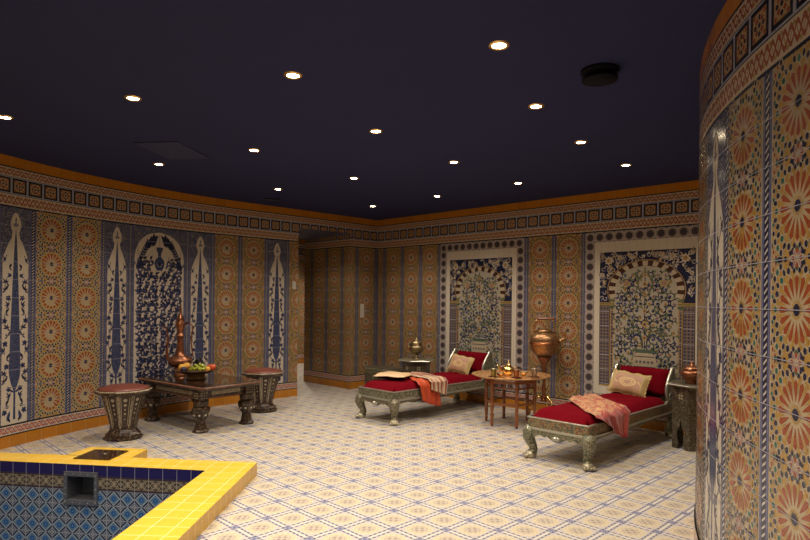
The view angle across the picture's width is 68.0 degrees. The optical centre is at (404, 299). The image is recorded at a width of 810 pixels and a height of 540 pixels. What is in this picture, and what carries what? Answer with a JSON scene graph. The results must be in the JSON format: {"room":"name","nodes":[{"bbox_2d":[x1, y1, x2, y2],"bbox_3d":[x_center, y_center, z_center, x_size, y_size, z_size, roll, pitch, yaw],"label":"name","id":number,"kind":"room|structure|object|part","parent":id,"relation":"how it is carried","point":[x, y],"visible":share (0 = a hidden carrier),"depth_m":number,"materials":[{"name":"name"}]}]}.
{"room":"spa","nodes":[
{"label":"spa","id":0,"kind":"room"},
{"bbox_2d":[0,205,377,425],"bbox_3d":[-3.339,0.160,4.976,1.828,2.458,11.260,1,0,21],"label":"wall","id":1,"kind":"structure","parent":0,"point":[85,304],"depth_m":6.94,"materials":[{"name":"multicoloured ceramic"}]},
{"bbox_2d":[0,374,364,449],"bbox_3d":[-3.181,1.284,5.001,1.498,0.214,11.090,1,0,21],"label":"baseboard","id":2,"kind":"structure","parent":1,"relation":"attached to","point":[11,435],"depth_m":6.42,"materials":[{"name":"orange tile"}]},
{"bbox_2d":[0,153,377,248],"bbox_3d":[-3.162,-1.101,5.004,1.498,0.476,11.095,1,0,21],"label":"trim","id":3,"kind":"structure","parent":1,"relation":"attached to","point":[24,184],"depth_m":7.16,"materials":[{"name":"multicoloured tile"}]},
{"bbox_2d":[292,281,295,288],"bbox_3d":[-1.615,-0.212,8.734,0.060,0.110,0.016,1,0,-45],"label":"wall switch","id":4,"kind":"object","parent":1,"relation":"attached to","point":[293,282],"visible":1,"depth_m":8.73,"materials":[{"name":"white plastic"}]},
{"bbox_2d":[360,304,363,317],"bbox_3d":[-0.697,0.182,9.650,0.066,0.209,0.016,1,0,-45],"label":"wall switch","id":5,"kind":"object","parent":1,"relation":"attached to","point":[361,305],"visible":1,"depth_m":9.64,"materials":[{"name":"white plastic"}]},
{"bbox_2d":[297,239,304,363],"bbox_3d":[-2.117,0.037,13.377,4.250,2.730,0.008,1,0,-45],"label":"wall","id":6,"kind":"structure","parent":0,"point":[301,256],"depth_m":13.21,"materials":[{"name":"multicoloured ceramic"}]},
{"bbox_2d":[302,234,351,374],"bbox_3d":[-1.304,0.182,9.926,0.004,2.458,1.320,1,0,-45],"label":"wall","id":7,"kind":"structure","parent":0,"point":[326,318],"depth_m":9.89,"materials":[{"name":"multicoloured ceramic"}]},
{"bbox_2d":[299,228,347,238],"bbox_3d":[-1.661,-1.187,9.616,1.006,0.272,1.300,1,0,-45],"label":"soffit","id":8,"kind":"object","parent":7,"relation":"attached to","point":[303,233],"depth_m":9.51,"materials":[{"name":"paint"}]},
{"bbox_2d":[303,369,348,388],"bbox_3d":[-1.318,1.304,9.919,0.001,0.214,1.231,1,0,-45],"label":"baseboard","id":9,"kind":"structure","parent":7,"relation":"attached to","point":[319,377],"depth_m":9.89,"materials":[{"name":"orange tile"}]},
{"bbox_2d":[0,363,699,539],"bbox_3d":[0.385,1.429,6.325,10.000,0.001,16.150,1,0,0],"label":"floor","id":10,"kind":"structure","parent":0,"point":[325,472],"depth_m":4.94,"materials":[{"name":"tile"}]},
{"bbox_2d":[0,461,203,539],"bbox_3d":[-2.606,1.971,2.870,2.150,1.353,3.940,1,0,0],"label":"basin","id":11,"kind":"object","parent":10,"relation":"in","point":[32,507],"visible":0.78,"depth_m":4.71,"materials":[{"name":"tile"}]},
{"bbox_2d":[63,471,97,505],"bbox_3d":[-2.529,1.478,4.780,0.286,0.260,0.191,1,0,7],"label":"skimmer","id":12,"kind":"object","parent":11,"relation":"in","point":[83,490],"visible":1,"depth_m":4.71,"materials":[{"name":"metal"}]},
{"bbox_2d":[94,383,152,441],"bbox_3d":[-2.842,1.126,6.060,0.514,0.538,0.540,1,0,-11],"label":"stool","id":13,"kind":"object","parent":10,"relation":"on","point":[123,402],"visible":1,"depth_m":5.93,"materials":[{"name":"brown wood"}]},
{"bbox_2d":[0,447,256,539],"bbox_3d":[-2.612,1.345,2.906,2.845,0.105,4.712,1,0,0],"label":"pool coping","id":14,"kind":"object","parent":10,"relation":"on","point":[186,514],"visible":0.8,"depth_m":4.17,"materials":[{"name":"tile"}]},
{"bbox_2d":[73,449,127,459],"bbox_3d":[-2.521,1.286,4.990,0.311,0.014,0.291,1,0,6],"label":"lid","id":15,"kind":"object","parent":14,"relation":"on","point":[96,454],"visible":1,"depth_m":4.98,"materials":[{"name":"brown metal"}]},
{"bbox_2d":[138,373,261,433],"bbox_3d":[-2.357,1.150,6.875,1.321,0.500,0.798,1,0,37],"label":"coffee table","id":16,"kind":"object","parent":10,"relation":"on","point":[214,385],"visible":0.89,"depth_m":6.67,"materials":[{"name":"brown wood"}]},
{"bbox_3d":[-2.914,1.170,6.930,0.185,0.448,0.185,1,0,38],"label":"leg","id":17,"kind":"part","parent":16,"relation":"part of","materials":[{"name":"brown wood"}]},
{"bbox_2d":[161,302,193,375],"bbox_3d":[-2.679,0.459,7.111,0.319,0.875,0.275,1,0,31],"label":"copper ewer","id":18,"kind":"object","parent":16,"relation":"on","point":[179,358],"visible":0.84,"depth_m":7.06,"materials":[{"name":"brown metal"}]},
{"bbox_3d":[-2.788,0.524,7.089,0.187,0.455,0.042,1,0,-5],"label":"spout","id":19,"kind":"part","parent":18,"relation":"part of","materials":[{"name":"orange metal"}]},
{"bbox_3d":[-2.656,0.133,7.100,0.092,0.223,0.092,1,0,-5],"label":"lid","id":20,"kind":"part","parent":18,"relation":"part of","materials":[{"name":"orange metal"}]},
{"bbox_3d":[-2.561,0.482,7.109,0.112,0.434,0.028,1,0,-5],"label":"handle","id":21,"kind":"part","parent":18,"relation":"part of","materials":[{"name":"orange metal"}]},
{"bbox_2d":[173,367,218,379],"bbox_3d":[-2.369,0.843,6.800,0.500,0.113,0.500,1,0,0],"label":"fruit bowl","id":22,"kind":"object","parent":16,"relation":"on","point":[191,375],"visible":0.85,"depth_m":6.71,"materials":[{"name":"brown metal"}]},
{"bbox_2d":[180,367,186,371],"bbox_3d":[-2.468,0.777,6.695,0.072,0.072,0.071,1,0,0],"label":"plum","id":23,"kind":"object","parent":22,"relation":"on","point":[183,369],"visible":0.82,"depth_m":6.67,"materials":[{"name":"purple food"}]},
{"bbox_3d":[-2.369,0.816,6.800,0.500,0.058,0.500,1,0,0],"label":"dish","id":24,"kind":"part","parent":22,"relation":"part of","materials":[{"name":"brown metal"}]},
{"bbox_2d":[189,361,205,370],"bbox_3d":[-2.322,0.745,6.743,0.217,0.108,0.112,1,0,6],"label":"grape bunch","id":25,"kind":"object","parent":22,"relation":"on","point":[199,367],"visible":0.95,"depth_m":6.72,"materials":[{"name":"green food"}]},
{"bbox_2d":[193,357,204,365],"bbox_3d":[-2.357,0.712,6.849,0.178,0.168,0.098,1,0,-6],"label":"grape bunch","id":26,"kind":"object","parent":22,"relation":"on","point":[196,361],"visible":0.34,"depth_m":6.84,"materials":[{"name":"food"}]},
{"bbox_2d":[209,364,215,369],"bbox_3d":[-2.178,0.758,6.790,0.076,0.076,0.075,1,0,0],"label":"apple","id":27,"kind":"object","parent":22,"relation":"on","point":[212,366],"visible":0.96,"depth_m":6.76,"materials":[{"name":"red food"}]},
{"bbox_3d":[-2.160,1.178,6.352,0.185,0.448,0.185,1,0,38],"label":"leg","id":28,"kind":"part","parent":16,"relation":"part of","materials":[{"name":"brown wood"}]},
{"bbox_3d":[-1.801,1.182,6.820,0.185,0.448,0.185,1,0,37],"label":"leg","id":29,"kind":"part","parent":16,"relation":"part of","materials":[{"name":"brown wood"}]},
{"bbox_2d":[241,367,283,412],"bbox_3d":[-1.802,1.137,7.600,0.514,0.538,0.540,1,0,-6],"label":"stool","id":30,"kind":"object","parent":10,"relation":"on","point":[264,392],"visible":0.77,"depth_m":7.47,"materials":[{"name":"brown wood"}]},
{"bbox_2d":[363,365,401,383],"bbox_3d":[-0.290,1.211,8.935,0.600,0.422,0.360,1,0,45],"label":"chest","id":31,"kind":"object","parent":10,"relation":"on","point":[370,371],"visible":0.27,"depth_m":8.88,"materials":[{"name":"grey wood"}]},
{"bbox_3d":[-0.288,1.021,8.935,0.600,0.042,0.360,1,0,45],"label":"lid","id":32,"kind":"part","parent":31,"relation":"part of","materials":[{"name":"brown wood"}]},
{"bbox_2d":[398,357,434,401],"bbox_3d":[0.158,1.134,8.520,0.534,0.585,0.463,1,0,-10],"label":"side table","id":33,"kind":"object","parent":10,"relation":"on","point":[409,365],"visible":0.34,"depth_m":8.36,"materials":[{"name":"silver metal"}]},
{"bbox_3d":[0.030,1.157,8.413,0.015,0.535,0.200,1,0,-40],"label":"panel","id":34,"kind":"part","parent":33,"relation":"part of","materials":[{"name":"wood"}]},
{"bbox_2d":[408,337,423,358],"bbox_3d":[0.163,0.685,8.520,0.215,0.312,0.215,1,0,16],"label":"brass urn","id":35,"kind":"object","parent":33,"relation":"on","point":[416,347],"visible":1,"depth_m":8.46,"materials":[{"name":"gold metal"}]},
{"bbox_3d":[0.164,0.578,8.520,0.168,0.098,0.168,1,0,-29],"label":"lid","id":36,"kind":"part","parent":35,"relation":"part of","materials":[{"name":"gold metal"}]},
{"bbox_3d":[0.161,0.883,8.520,0.451,0.027,0.390,1,0,-10],"label":"cornice","id":37,"kind":"part","parent":33,"relation":"part of","materials":[{"name":"brown wood"}]},
{"bbox_3d":[0.187,1.159,8.356,0.200,0.535,0.015,1,0,-10],"label":"panel","id":38,"kind":"part","parent":33,"relation":"part of","materials":[{"name":"brown wood"}]},
{"bbox_3d":[0.315,1.161,8.463,0.015,0.535,0.200,1,0,20],"label":"panel","id":39,"kind":"part","parent":33,"relation":"part of","materials":[{"name":"wood"}]},
{"bbox_2d":[355,348,494,425],"bbox_3d":[0.312,1.052,7.653,1.953,0.752,0.730,1,0,-45],"label":"daybed","id":40,"kind":"object","parent":10,"relation":"on","point":[392,393],"visible":0.77,"depth_m":7.19,"materials":[{"name":"red fabric"}]},
{"bbox_3d":[-0.532,1.267,7.221,0.139,0.304,0.126,1,0,-15],"label":"leg","id":41,"kind":"part","parent":40,"relation":"part of","materials":[{"name":"silver metal"}]},
{"bbox_2d":[374,371,410,379],"bbox_3d":[-0.149,0.933,7.375,0.408,0.084,0.347,1,0,16],"label":"cushion","id":42,"kind":"object","parent":40,"relation":"on","point":[392,375],"visible":1,"depth_m":7.26,"materials":[{"name":"beige fabric"}]},
{"bbox_3d":[-0.123,1.271,6.811,0.126,0.304,0.139,1,0,15],"label":"leg","id":43,"kind":"part","parent":40,"relation":"part of","materials":[{"name":"silver metal"}]},
{"bbox_3d":[0.266,1.014,7.606,1.685,0.071,0.576,1,0,-45],"label":"mattress","id":44,"kind":"part","parent":40,"relation":"part of","materials":[{"name":"red fabric"}]},
{"bbox_3d":[0.309,1.107,7.651,1.870,0.112,0.630,1,0,-45],"label":"frame","id":45,"kind":"part","parent":40,"relation":"part of","materials":[{"name":"silver metal"}]},
{"bbox_2d":[408,376,440,405],"bbox_3d":[0.163,1.117,7.317,0.402,0.338,0.468,1,0,-45],"label":"throw","id":46,"kind":"object","parent":40,"relation":"on","point":[429,396],"visible":0.84,"depth_m":7.15,"materials":[{"name":"fabric"}]},
{"bbox_2d":[408,372,447,394],"bbox_3d":[0.228,1.047,7.483,0.306,0.230,0.688,1,0,-37],"label":"striped throw","id":47,"kind":"object","parent":40,"relation":"on","point":[439,384],"visible":0.9,"depth_m":7.28,"materials":[{"name":"fabric"}]},
{"bbox_3d":[0.730,1.280,8.483,0.126,0.304,0.139,1,0,15],"label":"leg","id":48,"kind":"part","parent":40,"relation":"part of","materials":[{"name":"silver metal"}]},
{"bbox_2d":[446,353,474,374],"bbox_3d":[0.749,0.877,8.116,0.405,0.275,0.176,1,0,45],"label":"pillow","id":49,"kind":"object","parent":40,"relation":"on","point":[461,364],"visible":0.99,"depth_m":8.06,"materials":[{"name":"beige fabric"}]},
{"bbox_2d":[457,351,487,371],"bbox_3d":[0.898,0.857,8.237,0.160,0.275,0.550,1,0,-45],"label":"cushion","id":50,"kind":"object","parent":40,"relation":"on","point":[480,358],"depth_m":8.10,"materials":[{"name":"red fabric"}]},
{"bbox_3d":[1.140,1.285,8.073,0.139,0.304,0.126,1,0,15],"label":"leg","id":51,"kind":"part","parent":40,"relation":"part of","materials":[{"name":"silver metal"}]},
{"bbox_2d":[485,379,536,428],"bbox_3d":[1.223,1.169,6.980,0.561,0.538,0.612,1,0,0],"label":"folding stand","id":52,"kind":"object","parent":10,"relation":"on","point":[488,382],"visible":0.88,"depth_m":6.81,"materials":[{"name":"brown wood"}]},
{"bbox_3d":[0.965,1.166,7.100,0.044,0.538,0.044,1,0,0],"label":"leg","id":53,"kind":"part","parent":52,"relation":"part of","materials":[{"name":"brown wood"}]},
{"bbox_3d":[0.989,1.166,6.816,0.044,0.538,0.044,1,0,0],"label":"leg","id":54,"kind":"part","parent":52,"relation":"part of","materials":[{"name":"brown wood"}]},
{"bbox_3d":[1.121,0.963,6.756,0.264,0.094,0.134,1,0,0],"label":"rail","id":55,"kind":"part","parent":52,"relation":"part of","materials":[{"name":"brown wood"}]},
{"bbox_3d":[1.198,1.168,7.264,0.044,0.538,0.044,1,0,0],"label":"leg","id":56,"kind":"part","parent":52,"relation":"part of","materials":[{"name":"brown wood"}]},
{"bbox_2d":[472,370,550,380],"bbox_3d":[1.236,0.885,7.000,0.921,0.030,0.921,1,0,0],"label":"brass tray","id":57,"kind":"object","parent":52,"relation":"on","point":[483,373],"visible":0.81,"depth_m":6.98,"materials":[{"name":"metal"}]},
{"bbox_2d":[496,372,504,376],"bbox_3d":[1.101,0.864,6.920,0.096,0.055,0.096,1,0,0],"label":"sugar bowl","id":58,"kind":"object","parent":57,"relation":"on","point":[500,374],"visible":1,"depth_m":6.89,"materials":[{"name":"gold metal"}]},
{"bbox_2d":[497,360,517,375],"bbox_3d":[1.209,0.802,7.056,0.227,0.182,0.148,1,0,39],"label":"teapot","id":59,"kind":"object","parent":57,"relation":"on","point":[508,370],"visible":0.88,"depth_m":7.01,"materials":[{"name":"gold metal"}]},
{"bbox_3d":[1.486,0.891,6.900,0.137,0.009,0.137,1,0,0],"label":"saucer","id":60,"kind":"object","parent":57,"relation":"on","visible":0},
{"bbox_2d":[531,368,537,376],"bbox_3d":[1.486,0.837,6.900,0.079,0.102,0.079,1,0,0],"label":"tea glass","id":61,"kind":"object","parent":60,"relation":"on","point":[533,370],"visible":1,"depth_m":6.87,"materials":[{"name":"clear glass"}]},
{"bbox_3d":[1.016,0.886,6.880,0.125,0.009,0.125,1,0,0],"label":"saucer","id":62,"kind":"object","parent":57,"relation":"on","visible":0},
{"bbox_2d":[490,368,496,376],"bbox_3d":[1.016,0.834,6.880,0.077,0.097,0.077,1,0,0],"label":"tea glass","id":63,"kind":"object","parent":62,"relation":"on","point":[493,370],"visible":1,"depth_m":6.86,"materials":[{"name":"glass"}]},
{"bbox_3d":[1.271,0.889,6.830,0.125,0.009,0.125,1,0,0],"label":"saucer","id":64,"kind":"object","parent":57,"relation":"on","visible":0},
{"bbox_2d":[513,369,519,377],"bbox_3d":[1.271,0.837,6.830,0.077,0.097,0.077,1,0,0],"label":"tea glass","id":65,"kind":"object","parent":64,"relation":"on","point":[516,371],"visible":1,"depth_m":6.80,"materials":[{"name":"orange glass"}]},
{"bbox_3d":[1.248,1.169,6.696,0.044,0.538,0.044,1,0,0],"label":"leg","id":66,"kind":"part","parent":52,"relation":"part of","materials":[{"name":"brown wood"}]},
{"bbox_3d":[1.367,0.966,6.778,0.241,0.094,0.176,1,0,0],"label":"rail","id":67,"kind":"part","parent":52,"relation":"part of","materials":[{"name":"brown wood"}]},
{"bbox_3d":[1.456,1.171,7.144,0.044,0.538,0.044,1,0,0],"label":"leg","id":68,"kind":"part","parent":52,"relation":"part of","materials":[{"name":"brown wood"}]},
{"bbox_3d":[1.481,1.171,6.860,0.044,0.538,0.044,1,0,0],"label":"leg","id":69,"kind":"part","parent":52,"relation":"part of","materials":[{"name":"brown wood"}]},
{"bbox_2d":[528,356,552,415],"bbox_3d":[1.660,1.068,7.380,0.323,0.742,0.369,1,0,0],"label":"stand","id":70,"kind":"object","parent":10,"relation":"on","point":[544,361],"visible":0.78,"depth_m":7.36,"materials":[{"name":"orange metal"}]},
{"bbox_3d":[1.593,1.304,7.380,0.195,0.269,0.036,1,0,0],"label":"leg","id":71,"kind":"part","parent":70,"relation":"part of","materials":[{"name":"gold metal"}]},
{"bbox_2d":[529,317,567,356],"bbox_3d":[1.721,0.455,7.369,0.375,0.486,0.400,1,0,-29],"label":"kettle","id":72,"kind":"object","parent":70,"relation":"on","point":[544,342],"visible":1,"depth_m":7.27,"materials":[{"name":"orange metal"}]},
{"bbox_3d":[1.716,0.346,7.380,0.200,0.097,0.200,1,0,20],"label":"lid","id":73,"kind":"part","parent":72,"relation":"part of","materials":[{"name":"gold metal"}]},
{"bbox_3d":[1.717,0.313,7.380,0.262,0.202,0.034,1,0,20],"label":"handle","id":74,"kind":"part","parent":72,"relation":"part of","materials":[{"name":"gold metal"}]},
{"bbox_3d":[1.922,0.431,7.305,0.117,0.207,0.060,1,0,20],"label":"spout","id":75,"kind":"part","parent":72,"relation":"part of","materials":[{"name":"gold metal"}]},
{"bbox_3d":[1.762,1.306,7.282,0.036,0.269,0.195,1,0,-28],"label":"leg","id":76,"kind":"part","parent":70,"relation":"part of","materials":[{"name":"gold metal"}]},
{"bbox_2d":[522,362,675,471],"bbox_3d":[1.986,1.070,5.913,1.953,0.752,0.730,1,0,-45],"label":"daybed","id":77,"kind":"object","parent":10,"relation":"on","point":[568,422],"visible":0.71,"depth_m":5.45,"materials":[{"name":"red fabric"}]},
{"bbox_3d":[1.141,1.285,5.481,0.139,0.304,0.126,1,0,-15],"label":"leg","id":78,"kind":"part","parent":77,"relation":"part of","materials":[{"name":"silver metal"}]},
{"bbox_3d":[1.551,1.289,5.071,0.126,0.304,0.139,1,0,15],"label":"leg","id":79,"kind":"part","parent":77,"relation":"part of","materials":[{"name":"silver metal"}]},
{"bbox_2d":[566,393,629,437],"bbox_3d":[1.830,1.103,5.684,0.472,0.282,1.172,1,0,-1],"label":"throw","id":80,"kind":"object","parent":77,"relation":"on","point":[616,415],"visible":1,"depth_m":5.43,"materials":[{"name":"fabric"}]},
{"bbox_3d":[1.940,1.032,5.866,1.685,0.071,0.576,1,0,-45],"label":"mattress","id":81,"kind":"part","parent":77,"relation":"part of","materials":[{"name":"red fabric"}]},
{"bbox_3d":[1.983,1.125,5.910,0.630,0.112,1.870,1,0,45],"label":"frame","id":82,"kind":"part","parent":77,"relation":"part of","materials":[{"name":"silver metal"}]},
{"bbox_2d":[607,368,651,396],"bbox_3d":[2.388,0.889,6.396,0.176,0.276,0.444,1,0,-45],"label":"pillow","id":83,"kind":"object","parent":77,"relation":"on","point":[624,382],"visible":0.98,"depth_m":6.34,"materials":[{"name":"beige fabric"}]},
{"bbox_2d":[620,365,669,395],"bbox_3d":[2.572,0.874,6.497,0.160,0.275,0.550,1,0,-45],"label":"cushion","id":84,"kind":"object","parent":77,"relation":"on","point":[660,377],"depth_m":6.37,"materials":[{"name":"red fabric"}]},
{"bbox_3d":[2.813,1.302,6.333,0.139,0.304,0.126,1,0,-15],"label":"leg","id":85,"kind":"part","parent":77,"relation":"part of","materials":[{"name":"silver metal"}]},
{"bbox_2d":[667,380,696,451],"bbox_3d":[2.833,1.137,5.900,0.500,0.635,0.433,1,0,5],"label":"side table","id":86,"kind":"object","parent":10,"relation":"on","point":[683,394],"visible":0.54,"depth_m":5.79,"materials":[{"name":"silver metal"}]},
{"bbox_3d":[2.682,1.160,5.830,0.015,0.585,0.200,1,0,-25],"label":"panel","id":87,"kind":"part","parent":86,"relation":"part of","materials":[{"name":"brown wood"}]},
{"bbox_3d":[2.836,0.861,5.900,0.421,0.027,0.365,1,0,5],"label":"cornice","id":88,"kind":"part","parent":86,"relation":"part of","materials":[{"name":"brown wood"}]},
{"bbox_3d":[2.848,1.162,6.066,0.200,0.585,0.015,1,0,5],"label":"panel","id":89,"kind":"part","parent":86,"relation":"part of","materials":[{"name":"brown wood"}]},
{"bbox_2d":[680,362,696,383],"bbox_3d":[2.813,0.712,5.880,0.220,0.215,0.219,1,0,-17],"label":"copper pot","id":90,"kind":"object","parent":86,"relation":"on","point":[688,373],"visible":0.76,"depth_m":5.83,"materials":[{"name":"brown metal"}]},
{"bbox_3d":[2.813,0.647,5.880,0.176,0.086,0.175,1,0,-17],"label":"lid","id":91,"kind":"part","parent":90,"relation":"part of","materials":[{"name":"orange metal"}]},
{"bbox_3d":[2.818,1.162,5.734,0.200,0.585,0.015,1,0,5],"label":"panel","id":92,"kind":"part","parent":86,"relation":"part of","materials":[{"name":"brown wood"}]},
{"bbox_2d":[0,0,762,239],"bbox_3d":[0.414,-1.351,6.300,10.400,0.100,16.600,1,0,0],"label":"ceiling","id":93,"kind":"structure","parent":0,"point":[208,77],"depth_m":3.85,"materials":[{"name":"paint"}]},
{"bbox_2d":[0,115,13,119],"bbox_3d":[-2.926,-1.332,4.389,0.112,0.008,0.112,1,0,0],"label":"recessed light","id":94,"kind":"object","parent":93,"relation":"in","point":[4,117],"visible":1,"depth_m":4.39,"materials":[{"name":"beige"}]},
{"bbox_2d":[124,95,141,101],"bbox_3d":[-1.786,-1.320,3.940,0.112,0.008,0.112,1,0,0],"label":"recessed light","id":95,"kind":"object","parent":93,"relation":"in","point":[133,98],"visible":1,"depth_m":3.94,"materials":[{"name":"beige"}]},
{"bbox_2d":[153,163,164,165],"bbox_3d":[-2.413,-1.327,5.885,0.112,0.008,0.112,1,0,0],"label":"recessed light","id":96,"kind":"object","parent":93,"relation":"in","point":[156,164],"visible":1,"depth_m":5.89,"materials":[{"name":"beige"}]},
{"bbox_2d":[133,141,210,159],"bbox_3d":[-2.056,-1.323,5.340,0.400,0.008,0.600,1,0,8],"label":"ceiling hatch","id":97,"kind":"object","parent":93,"relation":"attached to","point":[172,150],"visible":1,"depth_m":5.30,"materials":[{"name":"paint"}]},
{"bbox_2d":[247,148,259,151],"bbox_3d":[-1.331,-1.316,5.289,0.112,0.008,0.112,1,0,0],"label":"recessed light","id":98,"kind":"object","parent":93,"relation":"in","point":[250,149],"visible":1,"depth_m":5.28,"materials":[{"name":"beige"}]},
{"bbox_2d":[265,198,280,200],"bbox_3d":[-1.736,-1.316,7.880,0.200,0.016,0.100,1,0,-20],"label":"ceiling vent","id":99,"kind":"object","parent":93,"relation":"in","point":[272,199],"visible":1,"depth_m":7.85,"materials":[{"name":"plastic"}]},
{"bbox_2d":[283,71,302,79],"bbox_3d":[-0.654,-1.308,3.505,0.112,0.008,0.112,1,0,0],"label":"recessed light","id":100,"kind":"object","parent":93,"relation":"in","point":[292,75],"visible":1,"depth_m":3.50,"materials":[{"name":"beige"}]},
{"bbox_3d":[-0.654,-1.310,3.505,0.072,0.001,0.072,1,0,0],"label":"bulb","id":101,"kind":"part","parent":100,"relation":"part of","materials":[{"name":"white glass"}]},
{"bbox_2d":[369,129,382,133],"bbox_3d":[-0.225,-1.304,4.652,0.112,0.008,0.112,1,0,0],"label":"recessed light","id":102,"kind":"object","parent":93,"relation":"in","point":[373,131],"visible":1,"depth_m":4.65,"materials":[{"name":"beige"}]},
{"bbox_2d":[448,161,459,163],"bbox_3d":[0.463,-1.297,5.668,0.112,0.008,0.112,1,0,0],"label":"recessed light","id":103,"kind":"object","parent":93,"relation":"in","point":[449,162],"visible":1,"depth_m":5.67,"materials":[{"name":"beige"}]},
{"bbox_2d":[488,40,509,50],"bbox_3d":[0.480,-1.297,3.064,0.112,0.008,0.112,1,0,0],"label":"recessed light","id":104,"kind":"object","parent":93,"relation":"in","point":[498,45],"visible":1,"depth_m":3.06,"materials":[{"name":"gold metal"}]},
{"bbox_3d":[0.480,-1.298,3.064,0.072,0.001,0.072,1,0,0],"label":"bulb","id":105,"kind":"part","parent":104,"relation":"part of","materials":[{"name":"white glass"}]},
{"bbox_2d":[527,103,544,109],"bbox_3d":[0.877,-1.292,4.016,0.112,0.008,0.112,1,0,0],"label":"recessed light","id":106,"kind":"object","parent":93,"relation":"in","point":[535,106],"visible":1,"depth_m":4.02,"materials":[{"name":"beige"}]},
{"bbox_2d":[574,140,587,144],"bbox_3d":[1.441,-1.286,4.910,0.112,0.008,0.112,1,0,0],"label":"recessed light","id":107,"kind":"object","parent":93,"relation":"in","point":[580,142],"visible":1,"depth_m":4.91,"materials":[{"name":"beige"}]},
{"bbox_2d":[581,63,619,86],"bbox_3d":[1.098,-1.262,3.380,0.210,0.064,0.210,1,0,0],"label":"smoke detector","id":108,"kind":"object","parent":93,"relation":"attached to","point":[598,74],"visible":1,"depth_m":3.33,"materials":[{"name":"plastic"}]},
{"bbox_2d":[620,164,631,166],"bbox_3d":[2.106,-1.280,5.717,0.112,0.008,0.112,1,0,0],"label":"recessed light","id":109,"kind":"object","parent":93,"relation":"in","point":[621,165],"visible":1,"depth_m":5.72,"materials":[{"name":"beige"}]},
{"bbox_2d":[376,225,697,398],"bbox_3d":[2.529,0.217,6.938,8.582,2.060,0.004,1,0,45],"label":"wall","id":110,"kind":"structure","parent":0,"point":[626,297],"depth_m":7.55,"materials":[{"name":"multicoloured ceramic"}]},
{"bbox_2d":[378,180,698,248],"bbox_3d":[2.572,-1.041,6.911,6.042,0.476,5.979,1,0,0],"label":"trim","id":111,"kind":"structure","parent":110,"relation":"attached to","point":[672,204],"depth_m":7.58,"materials":[{"name":"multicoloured tile"}]},
{"bbox_2d":[446,389,683,434],"bbox_3d":[2.542,1.344,6.905,8.500,0.214,0.001,1,0,45],"label":"baseboard","id":112,"kind":"structure","parent":110,"relation":"attached to","point":[659,424],"depth_m":7.87,"materials":[{"name":"orange tile"}]},
{"bbox_2d":[695,40,809,539],"bbox_3d":[2.753,0.219,2.532,3.148,2.067,8.817,1,0,44],"label":"wall","id":113,"kind":"structure","parent":0,"point":[752,480],"depth_m":2.23,"materials":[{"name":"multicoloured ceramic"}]},
{"bbox_2d":[694,507,697,539],"bbox_3d":[2.739,1.346,2.535,3.147,0.214,8.826,1,0,44],"label":"baseboard","id":114,"kind":"structure","parent":113,"relation":"attached to","point":[695,530],"depth_m":3.30,"materials":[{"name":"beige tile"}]},
{"bbox_2d":[699,0,809,154],"bbox_3d":[2.768,-1.039,2.530,3.145,0.476,8.817,1,0,44],"label":"trim","id":115,"kind":"structure","parent":113,"relation":"attached to","point":[747,39],"depth_m":2.38,"materials":[{"name":"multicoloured tile"}]}
]}

